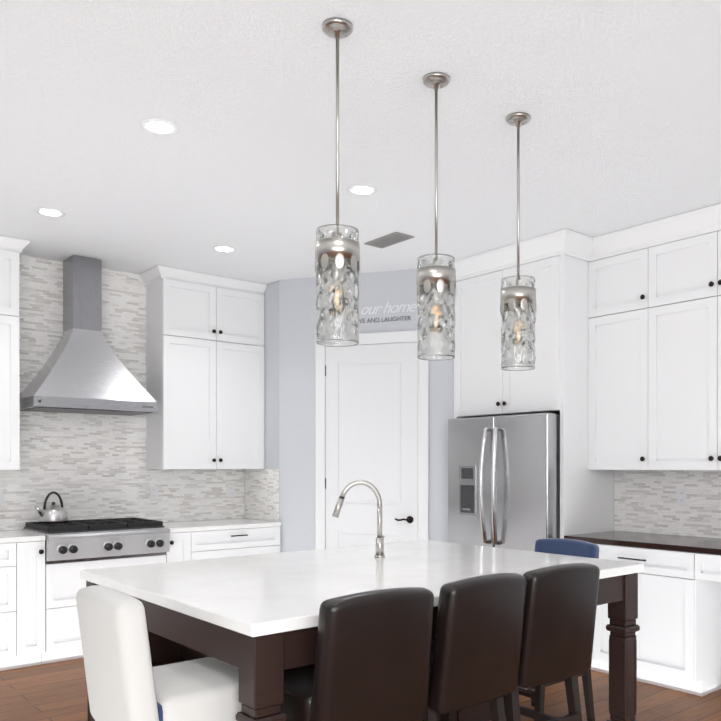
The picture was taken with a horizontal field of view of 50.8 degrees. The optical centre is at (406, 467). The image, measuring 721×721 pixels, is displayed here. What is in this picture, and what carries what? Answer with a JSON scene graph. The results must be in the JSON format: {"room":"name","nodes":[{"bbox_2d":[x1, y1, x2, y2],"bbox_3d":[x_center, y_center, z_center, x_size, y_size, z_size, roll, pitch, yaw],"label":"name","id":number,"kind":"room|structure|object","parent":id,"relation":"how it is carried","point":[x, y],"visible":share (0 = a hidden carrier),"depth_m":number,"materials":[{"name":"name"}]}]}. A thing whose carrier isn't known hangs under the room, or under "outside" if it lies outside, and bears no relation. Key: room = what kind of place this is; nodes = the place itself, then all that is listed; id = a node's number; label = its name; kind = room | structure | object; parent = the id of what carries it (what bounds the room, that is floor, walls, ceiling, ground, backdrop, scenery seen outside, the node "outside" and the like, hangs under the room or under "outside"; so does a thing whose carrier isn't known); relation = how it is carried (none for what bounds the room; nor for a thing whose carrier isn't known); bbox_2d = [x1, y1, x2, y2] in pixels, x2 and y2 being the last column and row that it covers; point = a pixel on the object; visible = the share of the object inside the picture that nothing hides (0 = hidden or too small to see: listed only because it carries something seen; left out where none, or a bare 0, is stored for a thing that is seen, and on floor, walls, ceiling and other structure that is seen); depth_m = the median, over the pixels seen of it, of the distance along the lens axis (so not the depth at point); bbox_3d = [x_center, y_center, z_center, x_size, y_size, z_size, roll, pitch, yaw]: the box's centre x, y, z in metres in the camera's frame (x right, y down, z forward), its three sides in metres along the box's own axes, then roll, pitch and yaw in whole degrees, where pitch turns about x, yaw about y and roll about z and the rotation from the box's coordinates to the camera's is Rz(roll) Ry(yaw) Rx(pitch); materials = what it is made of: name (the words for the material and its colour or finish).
{"room":"kitchen","nodes":[
{"label":"kitchen","id":0,"kind":"room"},
{"bbox_2d":[246,280,279,526],"bbox_3d":[-1.253,-0.115,6.787,0.100,3.000,0.600,0,0,-41],"label":"wall","id":1,"kind":"structure","parent":0,"point":[271,346],"depth_m":6.62,"materials":[{"name":"grey paint"}]},
{"bbox_2d":[245,469,278,521],"bbox_3d":[-1.296,0.242,6.752,0.008,0.454,0.575,0,0,-41],"label":"wall tile","id":2,"kind":"structure","parent":1,"relation":"attached to","point":[261,494],"depth_m":6.73,"materials":[{"name":"tile"}]},
{"bbox_2d":[0,658,720,720],"bbox_3d":[-0.279,1.422,1.874,7.920,0.050,9.500,0,0,-41],"label":"floor","id":3,"kind":"structure","parent":0,"point":[55,691],"depth_m":4.53,"materials":[{"name":"brown wood"}]},
{"bbox_2d":[0,530,45,670],"bbox_3d":[-3.097,0.932,5.136,1.047,0.915,0.653,0,0,-41],"label":"base cabinet","id":4,"kind":"object","parent":3,"relation":"on","point":[22,598],"visible":1,"depth_m":5.17,"materials":[{"name":"white wood"}]},
{"bbox_2d":[22,517,169,663],"bbox_3d":[-2.344,0.902,5.735,0.869,0.972,0.736,0,0,-41],"label":"stove","id":5,"kind":"object","parent":3,"relation":"on","point":[73,548],"visible":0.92,"depth_m":5.41,"materials":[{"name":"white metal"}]},
{"bbox_2d":[35,491,67,522],"bbox_3d":[-2.681,0.299,5.694,0.200,0.234,0.254,0,0,29],"label":"kettle","id":6,"kind":"object","parent":5,"relation":"on","point":[53,513],"visible":1,"depth_m":5.65,"materials":[{"name":"silver metal"}]},
{"bbox_2d":[76,585,241,720],"bbox_3d":[-0.774,0.884,2.469,0.506,1.024,0.414,0,0,-41],"label":"chair","id":7,"kind":"object","parent":3,"relation":"on","point":[126,680],"visible":0.96,"depth_m":2.28,"materials":[{"name":"white leather"}]},
{"bbox_2d":[163,518,280,561],"bbox_3d":[-1.659,0.929,6.386,1.014,0.915,0.653,0,0,-41],"label":"base cabinet","id":8,"kind":"object","parent":3,"relation":"on","point":[202,539],"visible":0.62,"depth_m":6.17,"materials":[{"name":"white wood"}]},
{"bbox_2d":[281,587,433,720],"bbox_3d":[-0.227,0.890,2.571,0.430,1.011,0.565,0,0,-38],"label":"stool","id":9,"kind":"object","parent":3,"relation":"on","point":[372,657],"visible":0.9,"depth_m":2.35,"materials":[{"name":"black leather"}]},
{"bbox_2d":[86,572,639,720],"bbox_3d":[-0.167,0.948,3.527,2.096,0.890,1.526,0,0,-41],"label":"kitchen island","id":10,"kind":"object","parent":3,"relation":"on","point":[261,664],"depth_m":2.74,"materials":[{"name":"brown wood"}]},
{"bbox_2d":[80,540,643,639],"bbox_3d":[-0.167,0.483,3.526,2.120,0.040,1.550,0,0,-41],"label":"island countertop","id":11,"kind":"structure","parent":10,"relation":"on","point":[271,594],"depth_m":3.24,"materials":[{"name":"white stone"}]},
{"bbox_2d":[332,480,384,557],"bbox_3d":[-0.245,0.264,3.893,0.285,0.398,0.116,0,0,-11],"label":"faucet","id":12,"kind":"object","parent":11,"relation":"on","point":[379,538],"visible":1,"depth_m":3.86,"materials":[{"name":"silver metal"}]},
{"bbox_2d":[422,573,526,720],"bbox_3d":[0.124,0.889,2.876,0.430,1.011,0.565,0,0,-43],"label":"stool","id":13,"kind":"object","parent":3,"relation":"on","point":[475,651],"visible":0.81,"depth_m":2.64,"materials":[{"name":"black leather"}]},
{"bbox_2d":[448,413,559,551],"bbox_3d":[0.874,0.505,5.774,0.796,1.765,0.988,0,0,-41],"label":"fridge","id":14,"kind":"object","parent":3,"relation":"on","point":[504,481],"visible":0.52,"depth_m":5.48,"materials":[{"name":"grey metal"}]},
{"bbox_2d":[443,563,599,720],"bbox_3d":[0.472,0.889,3.178,0.430,1.011,0.565,0,0,-39],"label":"stool","id":15,"kind":"object","parent":3,"relation":"on","point":[559,622],"visible":0.73,"depth_m":2.95,"materials":[{"name":"black leather"}]},
{"bbox_2d":[518,538,598,720],"bbox_3d":[0.733,0.899,4.143,0.565,0.985,0.430,0,0,-41],"label":"stool","id":16,"kind":"object","parent":3,"relation":"on","point":[570,547],"visible":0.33,"depth_m":4.13,"materials":[{"name":"blue"}]},
{"bbox_2d":[564,531,720,695],"bbox_3d":[1.946,0.933,4.700,0.628,0.915,1.950,0,0,-41],"label":"base cabinet","id":17,"kind":"object","parent":3,"relation":"on","point":[678,633],"visible":0.56,"depth_m":4.69,"materials":[{"name":"white wood"}]},
{"bbox_2d":[0,0,720,284],"bbox_3d":[-0.279,-1.628,1.867,7.920,0.050,9.500,0,0,-41],"label":"ceiling","id":18,"kind":"structure","parent":0,"point":[618,102],"depth_m":3.56,"materials":[{"name":"white paint"}]},
{"bbox_2d":[35,207,65,216],"bbox_3d":[-2.248,-1.606,4.776,0.176,0.007,0.176,0,0,-41],"label":"recessed light","id":19,"kind":"object","parent":18,"relation":"in","point":[48,212],"visible":0.98,"depth_m":4.77,"materials":[{"name":"white"}]},
{"bbox_2d":[140,118,178,134],"bbox_3d":[-1.166,-1.603,3.571,0.176,0.007,0.176,0,0,-41],"label":"recessed light","id":20,"kind":"object","parent":18,"relation":"in","point":[157,126],"visible":1,"depth_m":3.56,"materials":[{"name":"white"}]},
{"bbox_2d":[212,245,235,252],"bbox_3d":[-1.345,-1.608,5.586,0.176,0.007,0.176,0,0,-41],"label":"recessed light","id":21,"kind":"object","parent":18,"relation":"in","point":[224,249],"visible":1,"depth_m":5.58,"materials":[{"name":"white"}]},
{"bbox_2d":[315,17,359,346],"bbox_3d":[-0.252,-1.028,2.758,0.164,1.154,0.166,0,0,-41],"label":"pendant light","id":22,"kind":"object","parent":18,"relation":"hanging from","point":[337,257],"visible":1,"depth_m":2.70,"materials":[{"name":"clear glass"}]},
{"bbox_2d":[347,184,377,195],"bbox_3d":[-0.257,-1.605,4.390,0.176,0.007,0.176,0,0,-41],"label":"recessed light","id":23,"kind":"object","parent":18,"relation":"in","point":[362,189],"visible":1,"depth_m":4.38,"materials":[{"name":"white"}]},
{"bbox_2d":[364,232,413,247],"bbox_3d":[-0.126,-1.605,5.365,0.170,0.012,0.360,0,0,-41],"label":"ceiling vent","id":24,"kind":"object","parent":18,"relation":"in","point":[389,239],"visible":1,"depth_m":5.34,"materials":[{"name":"grey metal"}]},
{"bbox_2d":[416,72,455,360],"bbox_3d":[0.122,-1.029,3.132,0.164,1.154,0.166,0,0,-41],"label":"pendant light","id":25,"kind":"object","parent":18,"relation":"hanging from","point":[436,285],"visible":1,"depth_m":3.07,"materials":[{"name":"clear glass"}]},
{"bbox_2d":[500,112,536,370],"bbox_3d":[0.513,-1.030,3.482,0.164,1.154,0.166,0,0,-41],"label":"pendant light","id":26,"kind":"object","parent":18,"relation":"hanging from","point":[518,306],"visible":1,"depth_m":3.42,"materials":[{"name":"clear glass"}]},
{"bbox_2d":[280,269,453,552],"bbox_3d":[-0.341,-0.114,6.345,1.546,3.000,0.100,0,0,17],"label":"wall","id":27,"kind":"structure","parent":0,"point":[298,297],"depth_m":6.44,"materials":[{"name":"grey paint"}]},
{"bbox_2d":[315,330,428,548],"bbox_3d":[-0.303,0.139,6.244,0.994,2.496,0.066,0,0,17],"label":"pantry door","id":28,"kind":"structure","parent":27,"relation":"in","point":[372,414],"depth_m":6.26,"materials":[{"name":"white wood"}]},
{"bbox_2d":[359,316,410,322],"bbox_3d":[-0.283,-1.216,6.269,0.671,0.036,0.002,0,0,18],"label":"decal","id":29,"kind":"object","parent":27,"relation":"attached to","point":[388,319],"visible":0.79,"depth_m":6.22,"materials":[{"name":"grey"}]},
{"bbox_2d":[361,302,416,314],"bbox_3d":[-0.272,-1.314,6.266,0.746,0.093,0.002,0,0,18],"label":"decal","id":30,"kind":"object","parent":27,"relation":"attached to","point":[398,307],"visible":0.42,"depth_m":6.22,"materials":[{"name":"white"}]},
{"bbox_2d":[454,247,585,418],"bbox_3d":[0.953,-0.957,5.839,0.628,1.120,1.018,0,0,-41],"label":"upper cabinet","id":31,"kind":"object","parent":27,"relation":"attached to","point":[557,382],"depth_m":5.45,"materials":[{"name":"white wood"}]},
{"bbox_2d":[586,235,657,470],"bbox_3d":[1.598,-0.749,5.330,0.322,1.534,0.539,0,0,-41],"label":"upper cabinet","id":32,"kind":"object","parent":0,"relation":"attached to","point":[625,374],"depth_m":5.23,"materials":[{"name":"white wood"}]},
{"bbox_2d":[658,219,720,469],"bbox_3d":[2.051,-0.748,4.808,0.322,1.534,1.078,0,0,-41],"label":"upper cabinet","id":33,"kind":"object","parent":0,"relation":"attached to","point":[689,259],"depth_m":4.85,"materials":[{"name":"white wood"}]},
{"bbox_3d":[-3.362,-0.111,5.418,7.920,3.000,0.100,0,0,-41],"label":"wall","id":34,"kind":"structure","parent":0,"visible":0},
{"bbox_2d":[0,235,29,469],"bbox_3d":[-3.177,-0.794,5.216,0.976,1.627,0.421,0,0,-41],"label":"upper cabinet","id":35,"kind":"object","parent":34,"relation":"attached to","point":[11,248],"visible":1,"depth_m":5.33,"materials":[{"name":"white wood"}]},
{"bbox_2d":[20,255,157,415],"bbox_3d":[-2.444,-1.016,5.800,0.900,1.185,0.502,0,0,-41],"label":"range hood","id":36,"kind":"object","parent":34,"relation":"attached to","point":[83,370],"visible":0.98,"depth_m":5.75,"materials":[{"name":"silver metal"}]},
{"bbox_2d":[0,254,244,530],"bbox_3d":[-2.696,-0.570,5.922,3.188,2.082,0.008,0,0,-41],"label":"wall tile","id":37,"kind":"structure","parent":34,"relation":"attached to","point":[87,466],"depth_m":6.10,"materials":[{"name":"tile"}]},
{"bbox_2d":[0,489,2,504],"bbox_3d":[-3.033,0.223,5.619,0.070,0.114,0.008,0,0,-41],"label":"electrical outlet","id":38,"kind":"object","parent":37,"relation":"attached to","point":[1,497],"visible":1,"depth_m":5.63,"materials":[{"name":"white plastic"}]},
{"bbox_2d":[150,486,157,499],"bbox_3d":[-2.135,0.216,6.400,0.070,0.114,0.008,0,0,-41],"label":"electrical outlet","id":39,"kind":"object","parent":37,"relation":"attached to","point":[153,492],"visible":1,"depth_m":6.39,"materials":[{"name":"white plastic"}]},
{"bbox_2d":[228,485,234,496],"bbox_3d":[-1.591,0.215,6.872,0.070,0.114,0.008,0,0,-41],"label":"electrical outlet","id":40,"kind":"object","parent":37,"relation":"attached to","point":[231,490],"visible":1,"depth_m":6.87,"materials":[{"name":"white plastic"}]},
{"bbox_2d":[139,265,266,468],"bbox_3d":[-1.732,-0.798,6.498,0.992,1.627,0.381,0,0,-41],"label":"upper cabinet","id":41,"kind":"object","parent":34,"relation":"attached to","point":[204,361],"visible":1,"depth_m":6.35,"materials":[{"name":"white wood"}]},
{"bbox_3d":[2.705,-0.109,4.398,0.100,3.000,9.400,0,0,-41],"label":"wall","id":42,"kind":"structure","parent":0,"visible":0},
{"bbox_2d":[614,470,720,538],"bbox_3d":[2.277,0.237,4.806,0.008,0.474,2.220,0,0,-41],"label":"wall tile","id":43,"kind":"structure","parent":42,"relation":"attached to","point":[645,501],"depth_m":5.31,"materials":[{"name":"tile"}]},
{"bbox_2d":[677,488,686,504],"bbox_3d":[1.900,0.204,5.226,0.008,0.114,0.070,0,0,-41],"label":"electrical outlet","id":44,"kind":"object","parent":43,"relation":"attached to","point":[681,496],"visible":1,"depth_m":5.22,"materials":[{"name":"white plastic"}]}
]}

